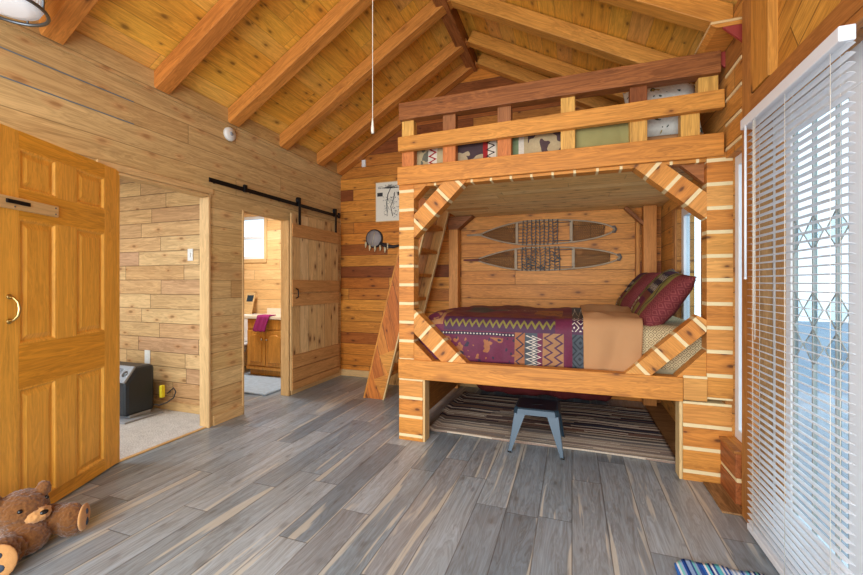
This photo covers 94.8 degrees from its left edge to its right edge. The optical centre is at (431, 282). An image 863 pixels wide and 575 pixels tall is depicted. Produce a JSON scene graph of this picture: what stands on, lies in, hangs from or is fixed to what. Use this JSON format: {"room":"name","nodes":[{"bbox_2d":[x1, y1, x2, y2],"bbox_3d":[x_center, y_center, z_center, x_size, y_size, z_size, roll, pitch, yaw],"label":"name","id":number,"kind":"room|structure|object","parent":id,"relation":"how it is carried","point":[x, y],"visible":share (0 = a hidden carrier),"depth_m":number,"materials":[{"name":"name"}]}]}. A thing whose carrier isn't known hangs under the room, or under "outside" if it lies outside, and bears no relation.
{"room":"bedroom","nodes":[
{"label":"bedroom","id":0,"kind":"room"},
{"bbox_2d":[120,179,199,404],"bbox_3d":[-3.340,0.075,4.322,2.820,2.450,0.080,0,0,19],"label":"wall","id":1,"kind":"structure","parent":0,"point":[160,288],"depth_m":4.07,"materials":[{"name":"beige wood"}]},
{"bbox_2d":[145,350,149,363],"bbox_3d":[-2.964,0.770,4.140,0.080,0.140,0.012,0,0,19],"label":"power outlet","id":2,"kind":"object","parent":1,"relation":"attached to","point":[147,352],"visible":1,"depth_m":4.13,"materials":[{"name":"white plastic"}]},
{"bbox_2d":[153,399,199,413],"bbox_3d":[-3.356,1.245,4.277,2.820,0.085,0.016,0,0,19],"label":"baseboard","id":3,"kind":"structure","parent":1,"relation":"attached to","point":[175,406],"depth_m":3.98,"materials":[{"name":"beige wood"}]},
{"bbox_2d":[188,249,192,260],"bbox_3d":[-2.394,-0.280,3.936,0.070,0.120,0.016,0,0,19],"label":"light switch","id":4,"kind":"object","parent":1,"relation":"attached to","point":[190,251],"visible":1,"depth_m":3.93,"materials":[{"name":"white plastic"}]},
{"bbox_2d":[120,408,203,458],"bbox_3d":[-3.908,1.334,2.614,2.887,0.092,3.520,0,0,19],"label":"floor","id":5,"kind":"structure","parent":0,"point":[137,436],"depth_m":3.49,"materials":[{"name":"beige carpet"}]},
{"bbox_2d":[120,361,175,423],"bbox_3d":[-2.968,1.040,3.894,0.806,0.497,0.421,0,0,19],"label":"space heater","id":6,"kind":"object","parent":5,"relation":"on","point":[136,379],"visible":0.6,"depth_m":3.79,"materials":[{"name":"black plastic"}]},
{"bbox_2d":[0,22,340,425],"bbox_3d":[-2.290,-0.165,2.911,0.100,2.930,5.760,0,0,19],"label":"wall","id":7,"kind":"structure","parent":0,"point":[168,138],"depth_m":3.34,"materials":[{"name":"beige wood"}]},
{"bbox_2d":[0,123,119,503],"bbox_3d":[-2.203,0.239,2.376,0.089,2.098,0.980,0,0,-4],"label":"door","id":8,"kind":"structure","parent":7,"relation":"in","point":[60,207],"depth_m":2.34,"materials":[{"name":"brown wood"}]},
{"bbox_2d":[0,46,133,101],"bbox_3d":[-2.492,-1.348,2.181,0.006,0.008,1.650,0,0,19],"label":"trim","id":9,"kind":"structure","parent":7,"relation":"attached to","point":[0,46],"depth_m":2.54,"materials":[{"name":"brown wood"}]},
{"bbox_2d":[0,75,133,124],"bbox_3d":[-2.492,-1.183,2.181,0.006,0.008,1.650,0,0,19],"label":"trim","id":10,"kind":"structure","parent":7,"relation":"attached to","point":[0,75],"depth_m":2.54,"materials":[{"name":"brown wood"}]},
{"bbox_2d":[96,159,212,197],"bbox_3d":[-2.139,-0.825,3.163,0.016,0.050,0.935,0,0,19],"label":"trim","id":11,"kind":"structure","parent":7,"relation":"attached to","point":[123,169],"depth_m":3.10,"materials":[{"name":"beige wood"}]},
{"bbox_2d":[116,427,206,463],"bbox_3d":[-2.160,1.294,3.188,0.030,0.012,0.830,0,0,19],"label":"trim","id":12,"kind":"structure","parent":7,"relation":"attached to","point":[202,428],"depth_m":3.17,"materials":[{"name":"beige wood"}]},
{"bbox_2d":[0,14,341,176],"bbox_3d":[-2.233,-1.570,2.891,0.020,0.160,5.760,0,0,19],"label":"trim","id":13,"kind":"structure","parent":7,"relation":"attached to","point":[79,45],"depth_m":3.04,"materials":[{"name":"beige wood"}]},
{"bbox_2d":[200,197,210,427],"bbox_3d":[-2.039,0.265,3.575,0.110,2.070,0.022,0,0,19],"label":"trim","id":14,"kind":"structure","parent":7,"relation":"attached to","point":[205,202],"depth_m":3.56,"materials":[{"name":"beige wood"}]},
{"bbox_2d":[213,405,242,425],"bbox_3d":[-1.925,1.255,3.768,0.016,0.090,0.340,0,0,19],"label":"baseboard","id":15,"kind":"structure","parent":7,"relation":"attached to","point":[230,414],"depth_m":3.75,"materials":[{"name":"beige wood"}]},
{"bbox_2d":[223,127,235,140],"bbox_3d":[-1.910,-1.415,3.773,0.041,0.128,0.128,0,0,19],"label":"smoke detector","id":16,"kind":"object","parent":7,"relation":"attached to","point":[229,133],"visible":1,"depth_m":3.75,"materials":[{"name":"white plastic"}]},
{"bbox_2d":[242,210,243,413],"bbox_3d":[-1.915,0.290,3.955,0.110,2.020,0.020,0,0,19],"label":"trim","id":17,"kind":"structure","parent":7,"relation":"attached to","point":[242,210],"depth_m":3.94,"materials":[{"name":"beige wood"}]},
{"bbox_2d":[209,177,339,217],"bbox_3d":[-1.637,-0.926,4.499,0.071,0.072,2.090,0,0,19],"label":"barn door track","id":18,"kind":"object","parent":7,"relation":"attached to","point":[244,188],"visible":0.99,"depth_m":4.12,"materials":[{"name":"black metal"}]},
{"bbox_2d":[290,197,338,390],"bbox_3d":[-1.423,0.112,4.982,0.083,2.236,0.976,0,0,19],"label":"door","id":19,"kind":"structure","parent":18,"relation":"hanging from","point":[314,283],"depth_m":4.91,"materials":[{"name":"brown wood"}]},
{"bbox_2d":[281,220,289,395],"bbox_3d":[-1.690,0.290,4.592,0.110,2.020,0.030,0,0,19],"label":"trim","id":20,"kind":"structure","parent":7,"relation":"attached to","point":[285,225],"depth_m":4.58,"materials":[{"name":"beige wood"}]},
{"bbox_2d":[291,369,340,394],"bbox_3d":[-1.451,1.255,5.107,0.016,0.090,1.060,0,0,19],"label":"baseboard","id":21,"kind":"structure","parent":7,"relation":"attached to","point":[339,373],"depth_m":5.03,"materials":[{"name":"beige wood"}]},
{"bbox_2d":[45,0,478,162],"bbox_3d":[-1.364,-2.213,2.636,2.150,1.317,5.860,0,0,19],"label":"ceiling","id":22,"kind":"structure","parent":0,"point":[145,32],"depth_m":3.54,"materials":[{"name":"brown wood"}]},
{"bbox_2d":[0,0,50,26],"bbox_3d":[-2.211,-1.657,2.055,0.348,0.454,0.348,0,0,19],"label":"ceiling light","id":23,"kind":"object","parent":22,"relation":"attached to","point":[25,10],"visible":1,"depth_m":2.10,"materials":[{"name":"white glass"}]},
{"bbox_2d":[39,0,98,44],"bbox_3d":[-1.450,-2.147,2.147,1.989,1.272,0.115,0,0,19],"label":"rafter","id":24,"kind":"object","parent":22,"relation":"attached to","point":[66,16],"visible":0.78,"depth_m":2.41,"materials":[{"name":"brown wood"}]},
{"bbox_2d":[154,0,259,93],"bbox_3d":[-1.215,-2.147,2.811,1.989,1.272,0.115,0,0,19],"label":"rafter","id":25,"kind":"object","parent":22,"relation":"attached to","point":[224,15],"visible":1,"depth_m":2.96,"materials":[{"name":"brown wood"}]},
{"bbox_2d":[228,0,374,126],"bbox_3d":[-0.980,-2.147,3.476,1.989,1.272,0.115,0,0,19],"label":"rafter","id":26,"kind":"object","parent":22,"relation":"attached to","point":[344,12],"visible":1,"depth_m":3.52,"materials":[{"name":"brown wood"}]},
{"bbox_2d":[280,0,452,149],"bbox_3d":[-0.746,-2.147,4.136,1.989,1.272,0.115,0,0,19],"label":"rafter","id":27,"kind":"object","parent":22,"relation":"attached to","point":[430,14],"visible":1,"depth_m":4.08,"materials":[{"name":"brown wood"}]},
{"bbox_2d":[317,38,469,165],"bbox_3d":[-0.519,-2.147,4.777,1.989,1.272,0.115,0,0,19],"label":"rafter","id":28,"kind":"object","parent":22,"relation":"attached to","point":[444,57],"visible":0.8,"depth_m":4.72,"materials":[{"name":"brown wood"}]},
{"bbox_2d":[337,61,478,174],"bbox_3d":[-0.366,-2.147,5.211,1.989,1.272,0.115,0,0,19],"label":"rafter","id":29,"kind":"object","parent":22,"relation":"attached to","point":[461,72],"visible":0.74,"depth_m":5.22,"materials":[{"name":"brown wood"}]},
{"bbox_2d":[433,0,476,71],"bbox_3d":[-0.443,-2.720,2.255,0.115,0.170,5.755,0,0,19],"label":"ridge beam","id":30,"kind":"structure","parent":22,"relation":"attached to","point":[452,21],"depth_m":4.21,"materials":[{"name":"brown wood"}]},
{"bbox_2d":[371,0,373,133],"bbox_3d":[-0.360,-1.778,2.429,0.020,1.725,0.020,0,0,19],"label":"pull cord","id":31,"kind":"object","parent":30,"relation":"hanging from","point":[372,124],"visible":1,"depth_m":2.43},
{"bbox_2d":[9,366,806,574],"bbox_3d":[-1.631,1.340,2.779,7.070,0.080,5.950,0,0,19],"label":"floor","id":32,"kind":"structure","parent":0,"point":[320,479],"depth_m":2.31,"materials":[{"name":"grey wood"}]},
{"bbox_2d":[0,480,89,574],"bbox_3d":[-1.960,1.152,1.926,0.354,0.293,0.440,0,0,19],"label":"teddy bear","id":33,"kind":"object","parent":32,"relation":"on","point":[28,518],"visible":1,"depth_m":1.91},
{"bbox_2d":[244,313,255,352],"bbox_3d":[-2.873,0.882,5.784,0.525,0.835,0.672,0,0,19],"label":"toilet","id":34,"kind":"object","parent":32,"relation":"on","point":[245,320],"visible":0.05,"depth_m":5.87,"materials":[{"name":"white ceramic"}]},
{"bbox_2d":[244,293,255,313],"bbox_3d":[-2.757,0.307,6.013,0.150,0.318,0.111,0,0,14],"label":"board","id":35,"kind":"object","parent":34,"relation":"on","point":[250,298],"visible":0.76,"depth_m":6.00,"materials":[{"name":"beige wood"}]},
{"bbox_2d":[246,295,253,301],"bbox_3d":[-2.753,0.233,6.026,0.110,0.100,0.003,0,-17,14],"label":"picture","id":36,"kind":"object","parent":35,"relation":"attached to","point":[250,297],"depth_m":6.02},
{"bbox_2d":[244,308,280,376],"bbox_3d":[-2.099,0.840,5.638,1.000,0.920,0.478,0,0,19],"label":"vanity cabinet","id":37,"kind":"object","parent":32,"relation":"on","point":[263,348],"visible":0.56,"depth_m":5.51,"materials":[{"name":"brown wood"}]},
{"bbox_2d":[244,313,280,319],"bbox_3d":[-2.097,0.480,5.645,1.000,0.040,0.464,0,0,19],"label":"countertop","id":38,"kind":"structure","parent":37,"relation":"on","point":[277,316],"depth_m":5.55,"materials":[{"name":"beige stone"}]},
{"bbox_2d":[253,314,274,331],"bbox_3d":[-2.322,0.558,5.529,0.271,0.229,0.174,0,0,19],"label":"hand towel","id":39,"kind":"object","parent":37,"relation":"hanging from","point":[261,321],"visible":1,"depth_m":5.46,"materials":[{"name":"fabric"}]},
{"bbox_2d":[244,375,280,395],"bbox_3d":[-2.282,1.286,5.050,1.033,0.036,0.687,0,0,19],"label":"bath mat","id":40,"kind":"object","parent":32,"relation":"on","point":[258,385],"visible":0.48,"depth_m":4.93,"materials":[{"name":"white fabric"}]},
{"bbox_2d":[363,198,449,399],"bbox_3d":[-0.266,0.180,4.663,0.846,2.240,0.670,0,0,19],"label":"ladder","id":41,"kind":"object","parent":32,"relation":"on","point":[383,372],"visible":0.52,"depth_m":4.44,"materials":[{"name":"brown wood"}]},
{"bbox_2d":[508,397,564,459],"bbox_3d":[0.851,1.133,3.183,0.414,0.333,0.434,0,0,19],"label":"metal stool","id":42,"kind":"object","parent":32,"relation":"on","point":[548,408],"visible":0.94,"depth_m":3.06,"materials":[{"name":"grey metal"}]},
{"bbox_2d":[476,384,611,401],"bbox_3d":[1.246,1.144,4.545,1.535,0.331,0.340,0,0,19],"label":"quilt","id":43,"kind":"object","parent":32,"relation":"on","point":[509,390],"visible":0.37,"depth_m":4.41,"materials":[{"name":"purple fabric"}]},
{"bbox_2d":[429,391,674,463],"bbox_3d":[1.056,1.277,3.762,1.960,0.043,1.282,0,0,19],"label":"rag rug","id":44,"kind":"object","parent":32,"relation":"on","point":[631,432],"visible":0.84,"depth_m":3.54,"materials":[{"name":"fabric"}]},
{"bbox_2d":[397,50,732,483],"bbox_3d":[1.076,-0.096,3.789,2.440,2.792,1.857,0,0,19],"label":"bunk bed","id":45,"kind":"object","parent":32,"relation":"on","point":[692,171],"visible":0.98,"depth_m":3.04,"materials":[{"name":"brown wood"}]},
{"bbox_2d":[467,219,616,245],"bbox_3d":[1.246,-0.595,4.675,1.710,0.303,0.040,0,0,19],"label":"snowshoe","id":46,"kind":"object","parent":45,"relation":"attached to","point":[599,235],"visible":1,"depth_m":4.63,"materials":[{"name":"brown wood"}]},
{"bbox_2d":[463,246,621,270],"bbox_3d":[1.249,-0.285,4.669,1.800,0.289,0.049,0,0,19],"label":"snowshoe","id":47,"kind":"object","parent":45,"relation":"attached to","point":[514,259],"visible":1,"depth_m":4.63,"materials":[{"name":"brown wood"}]},
{"bbox_2d":[655,369,675,374],"bbox_3d":[1.168,0.522,3.772,2.085,0.355,1.550,0,0,19],"label":"mattress","id":48,"kind":"object","parent":45,"relation":"on","point":[660,371],"visible":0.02,"depth_m":2.78,"materials":[{"name":"beige fabric"}]},
{"bbox_2d":[418,305,583,368],"bbox_3d":[0.794,0.465,3.868,1.489,0.462,1.604,0,0,19],"label":"patchwork quilt","id":49,"kind":"object","parent":48,"relation":"on","point":[506,334],"visible":0.87,"depth_m":3.13,"materials":[{"name":"fabric"}]},
{"bbox_2d":[580,304,642,371],"bbox_3d":[1.572,0.418,3.584,0.421,0.439,1.622,0,0,19],"label":"sheet","id":50,"kind":"object","parent":48,"relation":"on","point":[612,334],"visible":0.95,"depth_m":2.86,"materials":[{"name":"fabric"}]},
{"bbox_2d":[642,316,701,369],"bbox_3d":[1.908,0.449,3.488,0.472,0.301,1.571,0,0,19],"label":"sheet","id":51,"kind":"object","parent":48,"relation":"on","point":[652,335],"visible":0.16,"depth_m":2.78,"materials":[{"name":"beige fabric"}]},
{"bbox_2d":[615,272,661,308],"bbox_3d":[2.014,0.100,3.891,0.346,0.419,0.734,0,0,17],"label":"sham pillow","id":52,"kind":"object","parent":51,"relation":"on","point":[638,284],"visible":0.5,"depth_m":3.67,"materials":[{"name":"red fabric"}]},
{"bbox_2d":[631,268,696,325],"bbox_3d":[1.808,0.130,3.158,0.374,0.517,0.876,0,0,22],"label":"sham pillow","id":53,"kind":"object","parent":51,"relation":"on","point":[664,295],"visible":0.93,"depth_m":2.85,"materials":[{"name":"red fabric"}]},
{"bbox_2d":[647,132,703,139],"bbox_3d":[1.128,-0.980,3.817,2.180,0.160,1.570,0,0,19],"label":"mattress","id":54,"kind":"object","parent":45,"relation":"on","point":[701,133],"visible":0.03,"depth_m":2.82,"materials":[{"name":"beige fabric"}]},
{"bbox_2d":[417,132,560,164],"bbox_3d":[0.740,-1.054,3.907,1.417,0.280,1.626,0,0,19],"label":"comforter","id":55,"kind":"object","parent":54,"relation":"on","point":[549,141],"visible":0.2,"depth_m":3.15,"materials":[{"name":"fabric"}]},
{"bbox_2d":[575,122,628,147],"bbox_3d":[1.518,-1.068,3.620,0.432,0.307,1.649,0,0,19],"label":"blanket","id":56,"kind":"object","parent":54,"relation":"on","point":[616,133],"visible":0.27,"depth_m":2.87,"materials":[{"name":"fabric"}]},
{"bbox_2d":[623,83,702,136],"bbox_3d":[1.721,-1.275,2.974,0.500,0.434,0.296,0,0,17],"label":"floral pillow","id":57,"kind":"object","parent":54,"relation":"on","point":[668,125],"visible":0.26,"depth_m":2.88,"materials":[{"name":"white fabric"}]},
{"bbox_2d":[674,558,763,574],"bbox_3d":[1.239,1.289,1.497,0.457,0.026,0.610,0,0,19],"label":"rug","id":58,"kind":"object","parent":32,"relation":"on","point":[684,566],"visible":1,"depth_m":1.77,"materials":[{"name":"blue fabric"}]},
{"bbox_2d":[244,56,661,402],"bbox_3d":[-0.682,-0.836,5.461,7.070,4.272,0.120,0,0,19],"label":"wall","id":59,"kind":"structure","parent":0,"point":[366,275],"depth_m":5.46,"materials":[{"name":"orange wood"}]},
{"bbox_2d":[244,216,263,258],"bbox_3d":[-2.849,-0.700,6.217,0.680,0.660,0.050,0,0,19],"label":"window","id":60,"kind":"structure","parent":59,"relation":"in","point":[256,217],"depth_m":6.16,"materials":[{"name":"white plastic"}]},
{"bbox_2d":[244,259,266,262],"bbox_3d":[-2.873,-0.340,6.164,0.770,0.060,0.016,0,0,19],"label":"trim","id":61,"kind":"structure","parent":59,"relation":"attached to","point":[245,260],"depth_m":6.09,"materials":[{"name":"beige wood"}]},
{"bbox_2d":[264,217,266,258],"bbox_3d":[-2.524,-0.710,6.040,0.050,0.700,0.016,0,0,19],"label":"trim","id":62,"kind":"structure","parent":59,"relation":"attached to","point":[265,219],"depth_m":6.03,"materials":[{"name":"beige wood"}]},
{"bbox_2d":[267,308,280,313],"bbox_3d":[-2.022,0.420,5.857,1.000,0.080,0.014,0,0,19],"label":"backsplash","id":63,"kind":"structure","parent":59,"relation":"attached to","point":[269,310],"depth_m":5.97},
{"bbox_2d":[365,229,398,252],"bbox_3d":[-0.669,-0.567,5.362,0.504,0.326,0.064,0,0,19],"label":"hide rattle","id":64,"kind":"object","parent":59,"relation":"attached to","point":[374,238],"visible":1,"depth_m":5.38,"materials":[{"name":"leather"}]},
{"bbox_2d":[376,181,398,221],"bbox_3d":[-0.559,-1.100,5.345,0.440,0.540,0.014,0,0,19],"label":"art print","id":65,"kind":"object","parent":59,"relation":"attached to","point":[387,193],"visible":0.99,"depth_m":5.36,"materials":[{"name":"beige paper"}]},
{"bbox_2d":[341,369,477,386],"bbox_3d":[-0.300,1.255,5.253,2.070,0.090,0.016,0,0,19],"label":"baseboard","id":66,"kind":"structure","parent":59,"relation":"attached to","point":[346,372],"depth_m":5.50,"materials":[{"name":"beige wood"}]},
{"bbox_2d":[461,0,737,103],"bbox_3d":[0.677,-2.247,1.914,2.180,1.251,5.860,0,0,19],"label":"ceiling","id":67,"kind":"structure","parent":0,"point":[657,34],"depth_m":3.25,"materials":[{"name":"brown wood"}]},
{"bbox_2d":[468,30,625,103],"bbox_3d":[1.368,-2.178,4.109,2.018,1.218,0.115,0,0,19],"label":"rafter","id":68,"kind":"object","parent":67,"relation":"attached to","point":[524,57],"visible":0.46,"depth_m":4.20,"materials":[{"name":"brown wood"}]},
{"bbox_2d":[477,53,619,108],"bbox_3d":[1.522,-2.178,4.543,2.018,1.218,0.115,0,0,19],"label":"rafter","id":69,"kind":"object","parent":67,"relation":"attached to","point":[494,65],"visible":0.41,"depth_m":4.66,"materials":[{"name":"brown wood"}]},
{"bbox_2d":[450,0,693,83],"bbox_3d":[1.141,-2.178,3.468,2.018,1.218,0.115,0,0,19],"label":"rafter","id":70,"kind":"object","parent":67,"relation":"attached to","point":[617,50],"visible":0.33,"depth_m":3.43,"materials":[{"name":"brown wood"}]},
{"bbox_2d":[597,0,732,31],"bbox_3d":[0.908,-2.178,2.808,2.018,1.218,0.115,0,0,19],"label":"rafter","id":71,"kind":"object","parent":67,"relation":"attached to","point":[698,15],"visible":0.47,"depth_m":2.52,"materials":[{"name":"brown wood"}]},
{"bbox_2d":[677,0,790,483],"bbox_3d":[2.154,-0.190,3.088,0.140,2.980,2.460,0,0,19],"label":"wall","id":72,"kind":"structure","parent":0,"point":[712,122],"depth_m":2.54,"materials":[{"name":"brown wood"}]},
{"bbox_2d":[645,403,674,454],"bbox_3d":[2.113,1.296,3.490,0.205,0.008,1.690,0,0,19],"label":"baseboard","id":73,"kind":"structure","parent":72,"relation":"attached to","point":[659,414],"depth_m":3.68,"materials":[{"name":"brown wood"}]},
{"bbox_2d":[673,209,676,316],"bbox_3d":[2.312,-0.100,3.775,0.020,1.360,0.100,0,0,19],"label":"trim","id":74,"kind":"structure","parent":72,"relation":"attached to","point":[674,210],"depth_m":3.73,"materials":[{"name":"brown wood"}]},
{"bbox_2d":[682,209,691,319],"bbox_3d":[2.231,-0.070,3.337,0.050,1.240,0.780,0,0,19],"label":"window","id":75,"kind":"structure","parent":72,"relation":"in","point":[685,214],"depth_m":3.63,"materials":[{"name":"white glass"}]},
{"bbox_2d":[694,17,741,68],"bbox_3d":[1.767,-1.456,2.454,0.165,0.140,0.335,0,0,19],"label":"corner shelf","id":76,"kind":"object","parent":72,"relation":"attached to","point":[719,35],"visible":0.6,"depth_m":2.40,"materials":[{"name":"brown wood"}]},
{"bbox_2d":[703,482,741,515],"bbox_3d":[1.758,1.294,2.390,0.120,0.012,0.360,0,0,19],"label":"baseboard","id":77,"kind":"structure","parent":72,"relation":"attached to","point":[718,493],"depth_m":2.36,"materials":[{"name":"brown wood"}]},
{"bbox_2d":[719,436,741,505],"bbox_3d":[1.837,1.141,2.429,0.058,0.318,0.255,0,0,19],"label":"trim","id":78,"kind":"structure","parent":72,"relation":"attached to","point":[730,455],"depth_m":2.38,"materials":[{"name":"brown wood"}]},
{"bbox_2d":[725,55,741,151],"bbox_3d":[1.845,-1.081,2.421,0.016,0.483,0.245,0,0,19],"label":"trim","id":79,"kind":"structure","parent":72,"relation":"attached to","point":[740,57],"depth_m":2.41,"materials":[{"name":"wood"}]},
{"bbox_2d":[735,153,741,442],"bbox_3d":[1.926,0.090,2.400,0.070,1.780,0.260,0,0,19],"label":"window","id":80,"kind":"structure","parent":72,"relation":"in","point":[738,160],"depth_m":2.48,"materials":[{"name":"white plastic"}]},
{"bbox_2d":[742,0,758,528],"bbox_3d":[1.729,-0.130,2.151,0.036,2.860,0.125,0,0,19],"label":"trim","id":81,"kind":"structure","parent":72,"relation":"attached to","point":[747,285],"depth_m":2.13,"materials":[{"name":"brown wood"}]},
{"bbox_2d":[751,0,777,92],"bbox_3d":[1.672,-1.280,1.997,0.044,0.560,0.195,0,0,19],"label":"trim","id":82,"kind":"structure","parent":72,"relation":"attached to","point":[764,13],"depth_m":1.95,"materials":[{"name":"orange wood"}]},
{"bbox_2d":[760,114,772,525],"bbox_3d":[1.817,0.200,2.136,0.140,2.200,0.050,0,0,19],"label":"trim","id":83,"kind":"structure","parent":72,"relation":"attached to","point":[765,307],"depth_m":2.12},
{"bbox_2d":[740,24,855,574],"bbox_3d":[1.528,0.211,1.719,0.052,2.153,0.830,0,0,19],"label":"venetian blinds","id":84,"kind":"object","parent":72,"relation":"attached to","point":[842,38],"visible":1,"depth_m":1.60,"materials":[{"name":"white plastic"}]},
{"bbox_2d":[750,0,862,110],"bbox_3d":[1.131,-0.945,0.469,0.046,0.085,3.440,0,0,19],"label":"trim","id":85,"kind":"structure","parent":72,"relation":"attached to","point":[845,9],"depth_m":1.57,"materials":[{"name":"brown wood"}]},
{"bbox_2d":[773,41,862,574],"bbox_3d":[1.666,0.195,1.694,0.050,2.150,0.865,0,0,19],"label":"door","id":86,"kind":"structure","parent":72,"relation":"in","point":[856,458],"depth_m":1.65,"materials":[{"name":"white glass"}]},
{"bbox_2d":[844,7,862,30],"bbox_3d":[1.131,-0.885,0.469,0.034,0.035,3.440,0,0,19],"label":"trim","id":87,"kind":"structure","parent":72,"relation":"attached to","point":[857,19],"depth_m":1.33,"materials":[{"name":"brown wood"}]},
{"bbox_2d":[778,0,862,97],"bbox_3d":[1.193,-1.290,0.373,0.140,0.780,3.300,0,0,19],"label":"boards","id":88,"kind":"object","parent":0,"point":[797,19],"visible":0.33,"depth_m":1.73,"materials":[{"name":"brown wood"}]},
{"label":"outside","id":89,"kind":"structure","parent":0,"visible":0},
{"bbox_2d":[798,392,847,557],"bbox_3d":[2.999,1.455,1.431,2.500,0.190,7.700,0,0,19],"label":"deck","id":90,"kind":"object","parent":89,"point":[825,397],"depth_m":3.22,"materials":[{"name":"white wood"}]},
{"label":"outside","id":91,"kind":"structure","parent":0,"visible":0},
{"bbox_2d":[798,321,847,395],"bbox_3d":[10.211,2.400,4.873,44.000,0.200,44.000,0,0,19],"label":"ground","id":92,"kind":"structure","parent":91,"point":[801,328],"depth_m":12.09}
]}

